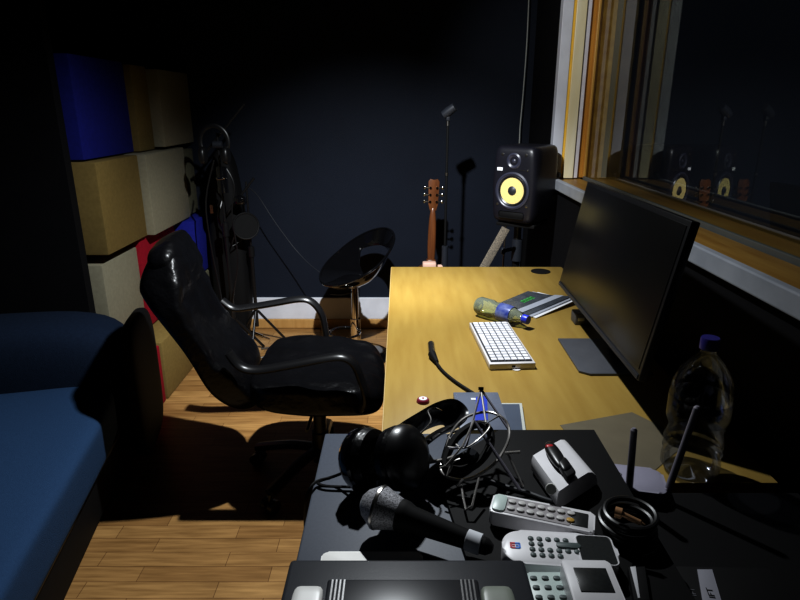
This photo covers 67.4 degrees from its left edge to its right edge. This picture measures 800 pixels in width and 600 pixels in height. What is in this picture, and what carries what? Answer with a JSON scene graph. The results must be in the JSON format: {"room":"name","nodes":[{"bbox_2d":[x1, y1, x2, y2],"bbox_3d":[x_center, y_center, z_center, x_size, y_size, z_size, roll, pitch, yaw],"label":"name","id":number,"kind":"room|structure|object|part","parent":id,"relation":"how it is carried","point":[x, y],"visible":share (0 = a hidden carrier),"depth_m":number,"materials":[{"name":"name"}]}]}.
{"room":"studio","nodes":[
{"label":"studio","id":0,"kind":"room"},
{"bbox_2d":[0,0,95,313],"bbox_3d":[-1.875,-0.661,2.503,0.950,2.600,0.050,0,18,0],"label":"wall partition","id":1,"kind":"structure","parent":0,"point":[44,264],"depth_m":2.53,"materials":[{"name":"black paint"}]},
{"bbox_2d":[64,328,387,599],"bbox_3d":[-0.775,1.011,1.719,3.750,0.100,5.650,0,18,0],"label":"floor","id":2,"kind":"structure","parent":0,"point":[184,519],"depth_m":2.26,"materials":[{"name":"laminate"}]},
{"bbox_2d":[0,308,162,599],"bbox_3d":[-1.428,0.563,1.577,1.070,0.840,2.295,-3,18,-10],"label":"sofa","id":3,"kind":"object","parent":2,"relation":"on","point":[79,390],"visible":1,"depth_m":2.14,"materials":[{"name":"blue fabric"}]},
{"bbox_2d":[0,386,117,599],"bbox_3d":[-1.320,0.702,1.431,0.820,0.184,1.900,-3,18,-10],"label":"seat cushion","id":4,"kind":"object","parent":3,"relation":"on","point":[56,441],"depth_m":1.82,"materials":[{"name":"blue fabric"}]},
{"bbox_3d":[-1.585,0.369,2.470,0.960,0.610,0.370,-3,18,-10],"label":"armrest","id":5,"kind":"part","parent":3,"relation":"part of","materials":[{"name":"blue fabric"}]},
{"bbox_3d":[-1.101,0.346,2.574,0.070,0.600,0.410,-3,18,-10],"label":"arm panel","id":6,"kind":"part","parent":3,"relation":"part of","materials":[{"name":"black fabric"}]},
{"bbox_2d":[156,346,165,402],"bbox_3d":[-1.290,0.402,2.936,0.180,0.304,0.214,0,18,0],"label":"foam block","id":7,"kind":"object","parent":2,"relation":"on","point":[158,351],"visible":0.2,"depth_m":3.02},
{"bbox_2d":[153,320,192,397],"bbox_3d":[-1.472,0.255,3.385,0.555,0.309,0.699,0,18,0],"label":"foam block","id":8,"kind":"object","parent":2,"relation":"on","point":[175,364],"visible":0.24,"depth_m":3.15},
{"bbox_2d":[86,247,143,323],"bbox_3d":[-1.548,-0.006,2.951,0.405,0.436,0.374,0,18,0],"label":"foam block","id":9,"kind":"object","parent":8,"relation":"on","point":[114,277],"visible":0.24,"depth_m":2.87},
{"bbox_2d":[71,155,146,254],"bbox_3d":[-1.528,-0.460,2.836,0.445,0.407,0.434,0,18,0],"label":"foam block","id":10,"kind":"object","parent":9,"relation":"on","point":[108,188],"visible":0.52,"depth_m":2.69,"materials":[{"name":"brown fabric"}]},
{"bbox_2d":[53,53,133,159],"bbox_3d":[-1.555,-0.884,2.762,0.390,0.429,0.514,0,18,0],"label":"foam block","id":11,"kind":"object","parent":10,"relation":"on","point":[92,90],"visible":0.62,"depth_m":2.66,"materials":[{"name":"blue fabric"}]},
{"bbox_2d":[125,225,173,323],"bbox_3d":[-1.540,-0.161,3.364,0.420,0.472,0.494,0,18,0],"label":"foam block","id":12,"kind":"object","parent":8,"relation":"on","point":[143,245],"visible":0.06,"depth_m":3.15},
{"bbox_2d":[117,147,189,234],"bbox_3d":[-1.509,-0.615,3.311,0.482,0.409,0.554,0,18,0],"label":"foam block","id":13,"kind":"object","parent":12,"relation":"on","point":[162,172],"visible":0.47,"depth_m":3.22,"materials":[{"name":"beige fabric"}]},
{"bbox_2d":[122,64,154,151],"bbox_3d":[-1.540,-0.990,3.106,0.420,0.419,0.194,0,18,0],"label":"foam block","id":14,"kind":"object","parent":13,"relation":"on","point":[135,80],"visible":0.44,"depth_m":3.06,"materials":[{"name":"brown fabric"}]},
{"bbox_2d":[145,69,193,146],"bbox_3d":[-1.512,-1.095,3.430,0.475,0.399,0.474,0,18,0],"label":"foam block","id":15,"kind":"object","parent":13,"relation":"on","point":[168,92],"visible":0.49,"depth_m":3.32,"materials":[{"name":"beige fabric"}]},
{"bbox_2d":[205,266,213,289],"bbox_3d":[-1.480,0.026,3.865,0.540,0.449,0.334,0,18,0],"label":"foam block","id":16,"kind":"object","parent":2,"relation":"on","point":[208,271],"visible":0.02,"depth_m":3.84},
{"bbox_2d":[174,212,210,269],"bbox_3d":[-1.482,-0.355,3.742,0.535,0.330,0.334,0,18,0],"label":"foam block","id":17,"kind":"object","parent":16,"relation":"on","point":[195,225],"visible":0.14,"depth_m":3.67,"materials":[{"name":"blue fabric"}]},
{"bbox_2d":[183,148,197,213],"bbox_3d":[-1.520,-0.725,3.686,0.460,0.389,0.214,0,18,0],"label":"foam block","id":18,"kind":"object","parent":17,"relation":"on","point":[188,155],"visible":0.24,"depth_m":3.70,"materials":[{"name":"beige fabric"}]},
{"bbox_2d":[209,148,252,333],"bbox_3d":[-1.060,-0.321,3.722,0.230,1.207,0.274,0,18,0],"label":"bag","id":19,"kind":"object","parent":2,"relation":"on","point":[243,294],"visible":0.55,"depth_m":3.66,"materials":[{"name":"black fabric"}]},
{"bbox_3d":[-1.059,-0.495,3.549,0.022,0.205,0.054,9,20,25],"label":"handle","id":20,"kind":"part","parent":19,"relation":"part of","materials":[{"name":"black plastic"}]},
{"bbox_2d":[207,103,264,346],"bbox_3d":[-0.996,-0.358,3.415,0.312,1.451,0.272,0,18,0],"label":"microphone stand","id":21,"kind":"object","parent":2,"relation":"on","point":[216,143],"visible":0.61,"depth_m":3.43,"materials":[{"name":"black metal"}]},
{"bbox_2d":[205,160,223,306],"bbox_3d":[-0.961,-0.177,3.346,0.254,1.172,0.054,15,23,38],"label":"microphone cable","id":22,"kind":"object","parent":21,"relation":"hanging from","point":[213,160],"visible":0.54,"depth_m":3.33,"materials":[{"name":"black plastic"}]},
{"bbox_2d":[198,123,230,164],"bbox_3d":[-1.000,-0.836,3.219,0.174,0.215,0.076,0,18,0],"label":"headphones","id":23,"kind":"object","parent":21,"relation":"hanging from","point":[202,152],"visible":1,"depth_m":3.21,"materials":[{"name":"black plastic"}]},
{"bbox_2d":[198,146,207,164],"bbox_3d":[-1.062,-0.780,3.237,0.044,0.095,0.076,0,18,0],"label":"ear cup","id":24,"kind":"object","parent":23,"relation":"on","point":[202,152],"depth_m":3.21,"materials":[{"name":"black plastic"}]},
{"bbox_2d":[221,146,230,164],"bbox_3d":[-0.938,-0.780,3.237,0.044,0.095,0.076,0,18,0],"label":"ear cup","id":25,"kind":"object","parent":23,"relation":"on","point":[225,152],"depth_m":3.21,"materials":[{"name":"black plastic"}]},
{"bbox_2d":[216,166,228,192],"bbox_3d":[-0.970,-0.657,3.276,0.070,0.140,0.071,0,18,0],"label":"microphone","id":26,"kind":"object","parent":21,"relation":"attached to","point":[221,171],"visible":1,"depth_m":3.26,"materials":[{"name":"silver metal"}]},
{"bbox_2d":[227,169,269,357],"bbox_3d":[-0.890,-0.245,3.626,0.235,1.122,0.459,0,18,0],"label":"loose cable","id":27,"kind":"object","parent":21,"relation":"hanging from","point":[256,333],"visible":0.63,"depth_m":3.43,"materials":[{"name":"black plastic"}]},
{"bbox_3d":[-0.920,0.202,3.684,0.171,0.220,0.016,-10,20,-27],"label":"leg","id":28,"kind":"part","parent":21,"relation":"part of","materials":[{"name":"black plastic"}]},
{"bbox_2d":[226,177,284,339],"bbox_3d":[-0.898,-0.209,3.621,0.308,1.041,0.272,0,18,0],"label":"microphone stand","id":29,"kind":"object","parent":2,"relation":"on","point":[240,199],"visible":0.9,"depth_m":3.66,"materials":[{"name":"black metal"}]},
{"bbox_2d":[231,212,259,246],"bbox_3d":[-0.918,-0.420,3.557,0.167,0.204,0.058,-9,20,-26],"label":"filter","id":30,"kind":"object","parent":29,"relation":"attached to","point":[246,224],"visible":0.91,"depth_m":3.54,"materials":[{"name":"black fabric"}]},
{"bbox_3d":[-0.978,0.155,3.830,0.171,0.220,0.016,11,21,30],"label":"leg","id":31,"kind":"part","parent":29,"relation":"part of","materials":[{"name":"black plastic"}]},
{"bbox_3d":[-0.902,0.198,3.699,0.016,0.220,0.171,0,18,1],"label":"leg","id":32,"kind":"part","parent":29,"relation":"part of","materials":[{"name":"black plastic"}]},
{"bbox_3d":[-0.820,0.156,3.827,0.171,0.220,0.016,-10,20,-27],"label":"leg","id":33,"kind":"part","parent":29,"relation":"part of","materials":[{"name":"black plastic"}]},
{"bbox_2d":[246,185,319,272],"bbox_3d":[-0.626,-0.407,3.564,0.542,0.540,0.122,6,19,17],"label":"cable","id":34,"kind":"object","parent":29,"relation":"hanging from","point":[246,185],"visible":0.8,"depth_m":3.63,"materials":[{"name":"grey plastic"}]},
{"bbox_2d":[140,230,384,514],"bbox_3d":[-0.464,0.230,2.327,0.908,1.010,0.635,0,18,0],"label":"office chair","id":35,"kind":"object","parent":2,"relation":"on","point":[317,377],"visible":0.95,"depth_m":2.11,"materials":[{"name":"black leather"}]},
{"bbox_3d":[-0.717,0.076,2.227,0.368,0.636,0.519,-3,18,-9],"label":"backrest","id":36,"kind":"part","parent":35,"relation":"part of","materials":[{"name":"black leather"}]},
{"bbox_3d":[-0.537,0.117,2.579,0.459,0.274,0.076,0,18,0],"label":"armrest","id":37,"kind":"part","parent":35,"relation":"part of","materials":[{"name":"black plastic"}]},
{"bbox_3d":[-0.461,0.606,2.477,0.295,0.078,0.052,5,19,15],"label":"leg","id":38,"kind":"part","parent":35,"relation":"part of","materials":[{"name":"black plastic"}]},
{"bbox_3d":[-0.402,0.656,2.322,0.052,0.078,0.295,12,21,32],"label":"leg","id":39,"kind":"part","parent":35,"relation":"part of","materials":[{"name":"black plastic"}]},
{"bbox_3d":[-0.346,0.279,2.057,0.485,0.242,0.076,0,18,0],"label":"armrest","id":40,"kind":"part","parent":35,"relation":"part of","materials":[{"name":"black plastic"}]},
{"bbox_3d":[-0.305,0.291,2.332,0.490,0.150,0.530,0,18,0],"label":"seat","id":41,"kind":"part","parent":35,"relation":"part of","materials":[{"name":"black leather"}]},
{"bbox_3d":[-0.325,0.574,2.578,0.052,0.078,0.295,-1,18,-2],"label":"leg","id":42,"kind":"part","parent":35,"relation":"part of","materials":[{"name":"black plastic"}]},
{"bbox_2d":[319,227,394,362],"bbox_3d":[-0.248,-0.027,3.534,0.453,0.759,0.453,0,18,0],"label":"bar stool","id":43,"kind":"object","parent":2,"relation":"on","point":[342,270],"visible":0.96,"depth_m":3.55,"materials":[{"name":"metal"}]},
{"bbox_3d":[-0.324,-0.045,3.490,0.167,0.030,0.020,-4,18,-13],"label":"lift lever","id":44,"kind":"part","parent":43,"relation":"part of","materials":[{"name":"black plastic"}]},
{"bbox_3d":[-0.249,-0.238,3.466,0.430,0.307,0.430,0,18,0],"label":"seat","id":45,"kind":"part","parent":43,"relation":"part of","materials":[{"name":"black plastic"}]},
{"bbox_2d":[422,261,442,266],"bbox_3d":[0.165,0.086,3.384,0.328,0.628,0.144,0,18,0],"label":"guitar stand","id":46,"kind":"object","parent":2,"relation":"on","point":[424,263],"visible":0.2,"depth_m":3.26,"materials":[{"name":"white plastic"}]},
{"bbox_2d":[418,179,443,266],"bbox_3d":[0.170,-0.210,3.426,0.323,0.941,0.138,0,18,0],"label":"guitar","id":47,"kind":"object","parent":46,"relation":"on","point":[433,187],"visible":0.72,"depth_m":3.37,"materials":[{"name":"brown wood"}]},
{"bbox_2d":[441,103,456,266],"bbox_3d":[0.245,-0.299,3.245,0.240,1.455,0.240,0,18,0],"label":"microphone stand","id":48,"kind":"object","parent":2,"relation":"on","point":[449,110],"visible":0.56,"depth_m":3.13,"materials":[{"name":"black metal"}]},
{"bbox_2d":[480,226,508,266],"bbox_3d":[0.380,-0.090,3.018,0.311,0.567,0.012,0,18,0],"label":"wooden post","id":49,"kind":"object","parent":2,"relation":"on","point":[503,232],"visible":0.44,"depth_m":2.96,"materials":[{"name":"beige wood"}]},
{"bbox_2d":[496,219,547,266],"bbox_3d":[0.638,0.019,3.168,0.275,0.882,0.314,10,20,28],"label":"speaker stand","id":50,"kind":"object","parent":2,"relation":"on","point":[517,242],"visible":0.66,"depth_m":3.06,"materials":[{"name":"black metal"}]},
{"bbox_3d":[0.530,-0.061,3.133,0.016,0.670,0.009,0,18,0],"label":"threaded rod","id":51,"kind":"part","parent":50,"relation":"part of","materials":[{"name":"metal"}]},
{"bbox_3d":[0.571,-0.256,3.086,0.117,0.110,0.053,-3,18,-9],"label":"clamp knob","id":52,"kind":"part","parent":50,"relation":"part of","materials":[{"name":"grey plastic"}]},
{"bbox_3d":[0.622,-0.395,3.046,0.200,0.018,0.200,11,21,31],"label":"plate","id":53,"kind":"part","parent":50,"relation":"part of","materials":[{"name":"black metal"}]},
{"bbox_2d":[493,143,557,223],"bbox_3d":[0.619,-0.582,2.981,0.236,0.370,0.271,14,22,36],"label":"speaker","id":54,"kind":"object","parent":50,"relation":"on","point":[525,174],"visible":1,"depth_m":2.89},
{"bbox_2d":[382,267,777,492],"bbox_3d":[0.354,0.446,2.099,0.792,0.741,1.680,0,18,0],"label":"desk","id":55,"kind":"object","parent":2,"relation":"on","point":[435,304],"depth_m":1.69,"materials":[{"name":"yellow wood"}]},
{"bbox_3d":[0.058,0.252,1.512,0.033,0.011,0.033,0,18,0],"label":"bottle cap","id":56,"kind":"part","parent":55,"relation":"part of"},
{"bbox_2d":[428,341,473,391],"bbox_3d":[0.132,0.188,1.685,0.045,0.024,0.353,-5,19,-15],"label":"gooseneck microphone","id":57,"kind":"object","parent":55,"relation":"on","point":[431,347],"visible":0.91,"depth_m":1.72,"materials":[{"name":"metal"}]},
{"bbox_3d":[0.139,0.203,1.649,0.025,0.016,0.277,-7,19,-21],"label":"cord","id":58,"kind":"part","parent":57,"relation":"part of","materials":[{"name":"black rubber"}]},
{"bbox_2d":[453,392,506,433],"bbox_3d":[0.190,0.267,1.425,0.113,0.016,0.185,0,18,0],"label":"booklet","id":59,"kind":"object","parent":55,"relation":"on","point":[469,399],"visible":0.56,"depth_m":1.44,"materials":[{"name":"blue paper"}]},
{"bbox_2d":[473,297,530,323],"bbox_3d":[0.353,0.042,2.066,0.066,0.066,0.214,-16,24,-41],"label":"plastic bottle","id":60,"kind":"object","parent":55,"relation":"on","point":[504,312],"visible":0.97,"depth_m":2.06,"materials":[{"name":"clear plastic"}]},
{"bbox_2d":[469,322,535,369],"bbox_3d":[0.308,0.134,1.857,0.132,0.024,0.344,-1,18,-3],"label":"keyboard","id":61,"kind":"object","parent":55,"relation":"on","point":[500,347],"visible":1,"depth_m":1.80,"materials":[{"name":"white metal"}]},
{"bbox_2d":[502,403,525,429],"bbox_3d":[0.261,0.287,1.405,0.062,0.010,0.186,2,18,6],"label":"tablet","id":62,"kind":"object","parent":55,"relation":"on","point":[514,414],"visible":0.4,"depth_m":1.43,"materials":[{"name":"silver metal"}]},
{"bbox_2d":[501,291,572,317],"bbox_3d":[0.507,0.003,2.260,0.272,0.024,0.213,-15,23,-38],"label":"magazine","id":63,"kind":"object","parent":55,"relation":"on","point":[533,304],"visible":0.91,"depth_m":2.24,"materials":[{"name":"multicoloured paper"}]},
{"bbox_2d":[571,309,590,324],"bbox_3d":[0.625,0.059,2.062,0.060,0.040,0.058,0,18,0],"label":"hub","id":64,"kind":"object","parent":55,"relation":"on","point":[577,317],"visible":0.78,"depth_m":2.04,"materials":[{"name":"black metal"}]},
{"bbox_2d":[560,412,682,469],"bbox_3d":[0.510,0.314,1.334,0.262,0.001,0.219,-6,19,-17],"label":"paper sheet","id":65,"kind":"object","parent":55,"relation":"on","point":[613,431],"visible":0.53,"depth_m":1.35,"materials":[{"name":"white paper"}]},
{"bbox_2d":[558,182,699,381],"bbox_3d":[0.600,-0.055,1.690,0.200,0.485,0.820,0,18,0],"label":"computer monitor","id":66,"kind":"object","parent":55,"relation":"on","point":[627,257],"visible":1,"depth_m":1.54,"materials":[{"name":"black plastic"}]},
{"bbox_2d":[615,405,699,505],"bbox_3d":[0.468,0.276,1.131,0.150,0.199,0.085,4,18,11],"label":"router","id":67,"kind":"object","parent":55,"relation":"on","point":[649,485],"visible":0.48,"depth_m":1.12,"materials":[{"name":"plastic"}]},
{"bbox_2d":[660,334,734,482],"bbox_3d":[0.592,0.209,1.187,0.117,0.289,0.117,0,18,0],"label":"plastic bottle","id":68,"kind":"object","parent":55,"relation":"on","point":[717,420],"visible":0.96,"depth_m":1.21,"materials":[{"name":"clear plastic"}]},
{"bbox_2d":[639,493,799,599],"bbox_3d":[0.320,0.860,0.835,0.900,0.730,0.920,0,18,0],"label":"side table","id":69,"kind":"object","parent":2,"relation":"on","point":[735,530],"visible":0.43,"depth_m":1.05,"materials":[{"name":"black wood"}]},
{"bbox_2d":[296,434,486,560],"bbox_3d":[0.124,0.387,0.993,0.556,0.067,0.531,0,18,0],"label":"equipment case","id":70,"kind":"object","parent":69,"relation":"on","point":[334,521],"visible":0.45,"depth_m":0.98,"materials":[{"name":"grey plastic"}]},
{"bbox_2d":[321,551,422,560],"bbox_3d":[-0.041,0.389,0.861,0.150,0.009,0.070,0,18,0],"label":"smartphone","id":71,"kind":"object","parent":70,"relation":"on","point":[331,555],"visible":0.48,"depth_m":0.88,"materials":[{"name":"white plastic"}]},
{"bbox_2d":[303,399,468,524],"bbox_3d":[-0.036,0.376,1.108,0.334,0.388,0.239,0,18,0],"label":"headphones","id":72,"kind":"object","parent":70,"relation":"on","point":[397,457],"visible":0.94,"depth_m":1.00,"materials":[{"name":"black plastic"}]},
{"bbox_3d":[-0.181,0.423,1.160,0.049,0.266,0.169,-9,20,-27],"label":"cord","id":73,"kind":"part","parent":72,"relation":"part of","materials":[{"name":"black rubber"}]},
{"bbox_3d":[-0.116,0.311,1.055,0.064,0.034,0.025,0,18,0],"label":"cord","id":74,"kind":"part","parent":72,"relation":"part of","materials":[{"name":"black rubber"}]},
{"bbox_2d":[338,426,366,492],"bbox_3d":[-0.068,0.276,1.048,0.058,0.108,0.112,10,20,27],"label":"ear cup","id":75,"kind":"object","parent":72,"relation":"on","point":[352,456],"depth_m":1.00,"materials":[{"name":"black plastic"}]},
{"bbox_2d":[384,424,429,492],"bbox_3d":[0.015,0.264,0.999,0.058,0.108,0.112,9,20,25],"label":"ear cup","id":76,"kind":"object","parent":72,"relation":"on","point":[406,450],"depth_m":0.97,"materials":[{"name":"black plastic"}]},
{"bbox_2d":[281,561,533,599],"bbox_3d":[0.010,0.416,0.670,0.315,0.076,0.300,0,18,0],"label":"audio interface","id":77,"kind":"object","parent":70,"relation":"on","point":[305,580],"visible":1,"depth_m":0.77,"materials":[{"name":"grey plastic"}]},
{"bbox_3d":[0.004,0.378,0.700,0.191,0.010,0.130,0,18,0],"label":"panel","id":78,"kind":"part","parent":77,"relation":"part of","materials":[{"name":"metal"}]},
{"bbox_2d":[360,485,493,554],"bbox_3d":[0.033,0.333,0.891,0.211,0.069,0.069,10,21,29],"label":"microphone","id":79,"kind":"object","parent":70,"relation":"on","point":[381,507],"visible":1,"depth_m":0.89,"materials":[{"name":"metal"}]},
{"bbox_2d":[360,486,380,524],"bbox_3d":[-0.045,0.319,0.934,0.030,0.067,0.067,8,20,23],"label":"grille","id":80,"kind":"object","parent":79,"relation":"attached to","point":[370,503],"depth_m":0.90,"materials":[{"name":"grey metal"}]},
{"bbox_2d":[371,486,403,529],"bbox_3d":[-0.015,0.323,0.921,0.035,0.067,0.067,8,20,23],"label":"grille","id":81,"kind":"object","parent":79,"relation":"attached to","point":[387,507],"depth_m":0.90,"materials":[{"name":"grey metal"}]},
{"bbox_3d":[0.060,0.336,0.890,0.140,0.049,0.049,8,19,23],"label":"handle","id":82,"kind":"part","parent":79,"relation":"part of","materials":[{"name":"black metal"}]},
{"bbox_2d":[435,430,694,599],"bbox_3d":[0.231,0.348,0.985,0.332,0.011,0.511,0,18,0],"label":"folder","id":83,"kind":"object","parent":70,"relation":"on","point":[664,581],"visible":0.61,"depth_m":1.03,"materials":[{"name":"black plastic"}]},
{"bbox_2d":[430,387,523,510],"bbox_3d":[0.134,0.251,1.043,0.166,0.114,0.176,-11,21,-31],"label":"mount","id":84,"kind":"object","parent":83,"relation":"on","point":[476,460],"visible":0.99,"depth_m":1.03,"materials":[{"name":"metal"}]},
{"bbox_3d":[0.088,0.282,1.014,0.033,0.023,0.009,-15,23,-38],"label":"wire arm","id":85,"kind":"part","parent":84,"relation":"part of"},
{"bbox_3d":[0.104,0.241,1.062,0.038,0.024,0.044,0,18,0],"label":"wire arm","id":86,"kind":"part","parent":84,"relation":"part of"},
{"bbox_3d":[0.100,0.250,1.039,0.066,0.059,0.066,0,18,0],"label":"wire arm","id":87,"kind":"part","parent":84,"relation":"part of"},
{"bbox_3d":[0.130,0.214,1.077,0.029,0.054,0.149,9,20,26],"label":"wire arm","id":88,"kind":"part","parent":84,"relation":"part of","materials":[{"name":"grey plastic"}]},
{"bbox_3d":[0.125,0.237,1.041,0.084,0.033,0.033,-12,21,-32],"label":"wire arm","id":89,"kind":"part","parent":84,"relation":"part of"},
{"bbox_3d":[0.117,0.316,0.983,0.033,0.029,0.058,0,18,0],"label":"wire arm","id":90,"kind":"part","parent":84,"relation":"part of"},
{"bbox_3d":[0.168,0.197,1.100,0.035,0.034,0.090,0,18,0],"label":"wire arm","id":91,"kind":"part","parent":84,"relation":"part of"},
{"bbox_3d":[0.175,0.201,1.109,0.004,0.049,0.087,-10,20,-29],"label":"wire arm","id":92,"kind":"part","parent":84,"relation":"part of","materials":[{"name":"grey plastic"}]},
{"bbox_3d":[0.166,0.266,1.032,0.006,0.085,0.116,-14,22,-36],"label":"wire arm","id":93,"kind":"part","parent":84,"relation":"part of","materials":[{"name":"grey plastic"}]},
{"bbox_3d":[0.196,0.289,1.025,0.004,0.043,0.052,-9,20,-25],"label":"wire arm","id":94,"kind":"part","parent":84,"relation":"part of"},
{"bbox_2d":[483,476,554,503],"bbox_3d":[0.206,0.326,1.025,0.137,0.008,0.010,10,21,29],"label":"coaxial cable","id":95,"kind":"object","parent":83,"relation":"on","point":[513,488],"visible":0.94,"depth_m":1.02,"materials":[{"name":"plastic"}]},
{"bbox_2d":[489,494,594,534],"bbox_3d":[0.220,0.338,0.932,0.157,0.028,0.049,6,19,18],"label":"remote control","id":96,"kind":"object","parent":83,"relation":"on","point":[515,513],"visible":1,"depth_m":0.92,"materials":[{"name":"white plastic"}]},
{"bbox_2d":[527,572,566,599],"bbox_3d":[0.205,0.391,0.778,0.080,0.022,0.083,0,18,0],"label":"remote control","id":97,"kind":"object","parent":83,"relation":"on","point":[544,585],"visible":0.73,"depth_m":0.79,"materials":[{"name":"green plastic"}]},
{"bbox_2d":[501,530,619,575],"bbox_3d":[0.229,0.366,0.862,0.163,0.028,0.070,2,18,5],"label":"remote control","id":98,"kind":"object","parent":83,"relation":"on","point":[540,551],"visible":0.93,"depth_m":0.86,"materials":[{"name":"white plastic"}]},
{"bbox_2d":[531,440,596,505],"bbox_3d":[0.280,0.292,1.046,0.194,0.056,0.097,-15,23,-39],"label":"dock","id":99,"kind":"object","parent":83,"relation":"on","point":[559,469],"visible":1,"depth_m":1.02,"materials":[{"name":"plastic"}]},
{"bbox_3d":[0.242,0.304,0.964,0.018,0.029,0.030,6,19,18],"label":"knob","id":100,"kind":"part","parent":99,"relation":"part of","materials":[{"name":"black plastic"}]},
{"bbox_2d":[560,560,624,599],"bbox_3d":[0.246,0.371,0.768,0.064,0.025,0.081,1,18,2],"label":"remote control","id":101,"kind":"object","parent":83,"relation":"on","point":[580,579],"visible":1,"depth_m":0.77,"materials":[{"name":"white plastic"}]},
{"bbox_2d":[597,495,659,547],"bbox_3d":[0.349,0.330,0.917,0.089,0.064,0.090,0,18,0],"label":"ashtray","id":102,"kind":"object","parent":83,"relation":"on","point":[625,524],"visible":0.99,"depth_m":0.90,"materials":[{"name":"black plastic"}]},
{"bbox_3d":[0.350,0.354,0.926,0.077,0.012,0.077,0,18,0],"label":"cord","id":103,"kind":"part","parent":102,"relation":"part of","materials":[{"name":"black plastic"}]},
{"bbox_3d":[0.349,0.334,0.916,0.077,0.011,0.077,0,18,0],"label":"cord","id":104,"kind":"part","parent":102,"relation":"part of","materials":[{"name":"black plastic"}]},
{"bbox_3d":[0.352,0.349,0.920,0.083,0.011,0.083,0,18,0],"label":"cord","id":105,"kind":"part","parent":102,"relation":"part of","materials":[{"name":"black plastic"}]},
{"bbox_3d":[0.352,0.326,0.917,0.083,0.010,0.083,0,18,0],"label":"cord","id":106,"kind":"part","parent":102,"relation":"part of","materials":[{"name":"black plastic"}]},
{"bbox_2d":[627,566,649,599],"bbox_3d":[0.325,0.390,0.819,0.023,0.012,0.069,5,19,15],"label":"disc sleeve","id":107,"kind":"object","parent":83,"relation":"on","point":[637,578],"visible":1,"depth_m":0.82,"materials":[{"name":"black paper"}]},
{"bbox_2d":[676,566,779,599],"bbox_3d":[0.465,0.445,0.841,0.135,0.032,0.212,6,19,17],"label":"manual","id":108,"kind":"object","parent":69,"relation":"on","point":[704,583],"visible":0.87,"depth_m":0.88,"materials":[{"name":"paper"}]},
{"bbox_2d":[44,0,537,296],"bbox_3d":[-0.775,-1.065,3.754,4.050,2.600,0.100,0,18,0],"label":"wall","id":109,"kind":"structure","parent":0,"point":[340,129],"depth_m":3.65,"materials":[{"name":"paint"}]},
{"bbox_2d":[250,319,387,327],"bbox_3d":[-0.775,0.158,4.084,3.140,0.066,0.024,0,18,0],"label":"trim","id":110,"kind":"structure","parent":109,"relation":"attached to","point":[278,323],"depth_m":4.07,"materials":[{"name":"brown wood"}]},
{"bbox_2d":[252,297,388,318],"bbox_3d":[-0.775,0.055,4.054,3.140,0.150,0.018,0,18,0],"label":"baseboard","id":111,"kind":"structure","parent":109,"relation":"attached to","point":[333,307],"depth_m":4.05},
{"bbox_2d":[519,0,528,142],"bbox_3d":[0.755,-0.836,3.723,0.054,2.163,0.007,0,18,0],"label":"hanging cable","id":112,"kind":"object","parent":109,"relation":"attached to","point":[528,0],"visible":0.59,"depth_m":3.55,"materials":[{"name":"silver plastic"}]},
{"bbox_2d":[521,0,799,494],"bbox_3d":[0.970,-0.274,1.304,0.340,2.600,5.050,0,18,0],"label":"wall","id":113,"kind":"structure","parent":0,"point":[760,343],"depth_m":1.46,"materials":[{"name":"black paint"}]},
{"bbox_2d":[550,0,799,320],"bbox_3d":[0.955,-0.678,1.158,0.370,1.372,3.860,0,18,0],"label":"window","id":114,"kind":"structure","parent":113,"relation":"in","point":[597,38],"depth_m":2.87,"materials":[{"name":"brown wood"}]},
{"bbox_3d":[0.795,-1.232,2.904,0.050,1.260,0.055,0,18,0],"label":"casing","id":115,"kind":"part","parent":114,"relation":"part of","materials":[{"name":"white paint"}]},
{"bbox_3d":[0.787,-0.050,1.366,0.026,0.050,3.850,0,18,0],"label":"sill","id":116,"kind":"part","parent":114,"relation":"part of","materials":[{"name":"white wood"}]},
{"bbox_3d":[1.030,-0.051,1.323,0.160,0.020,3.750,0,18,0],"label":"sill","id":117,"kind":"part","parent":114,"relation":"part of","materials":[{"name":"brown wood"}]}
]}

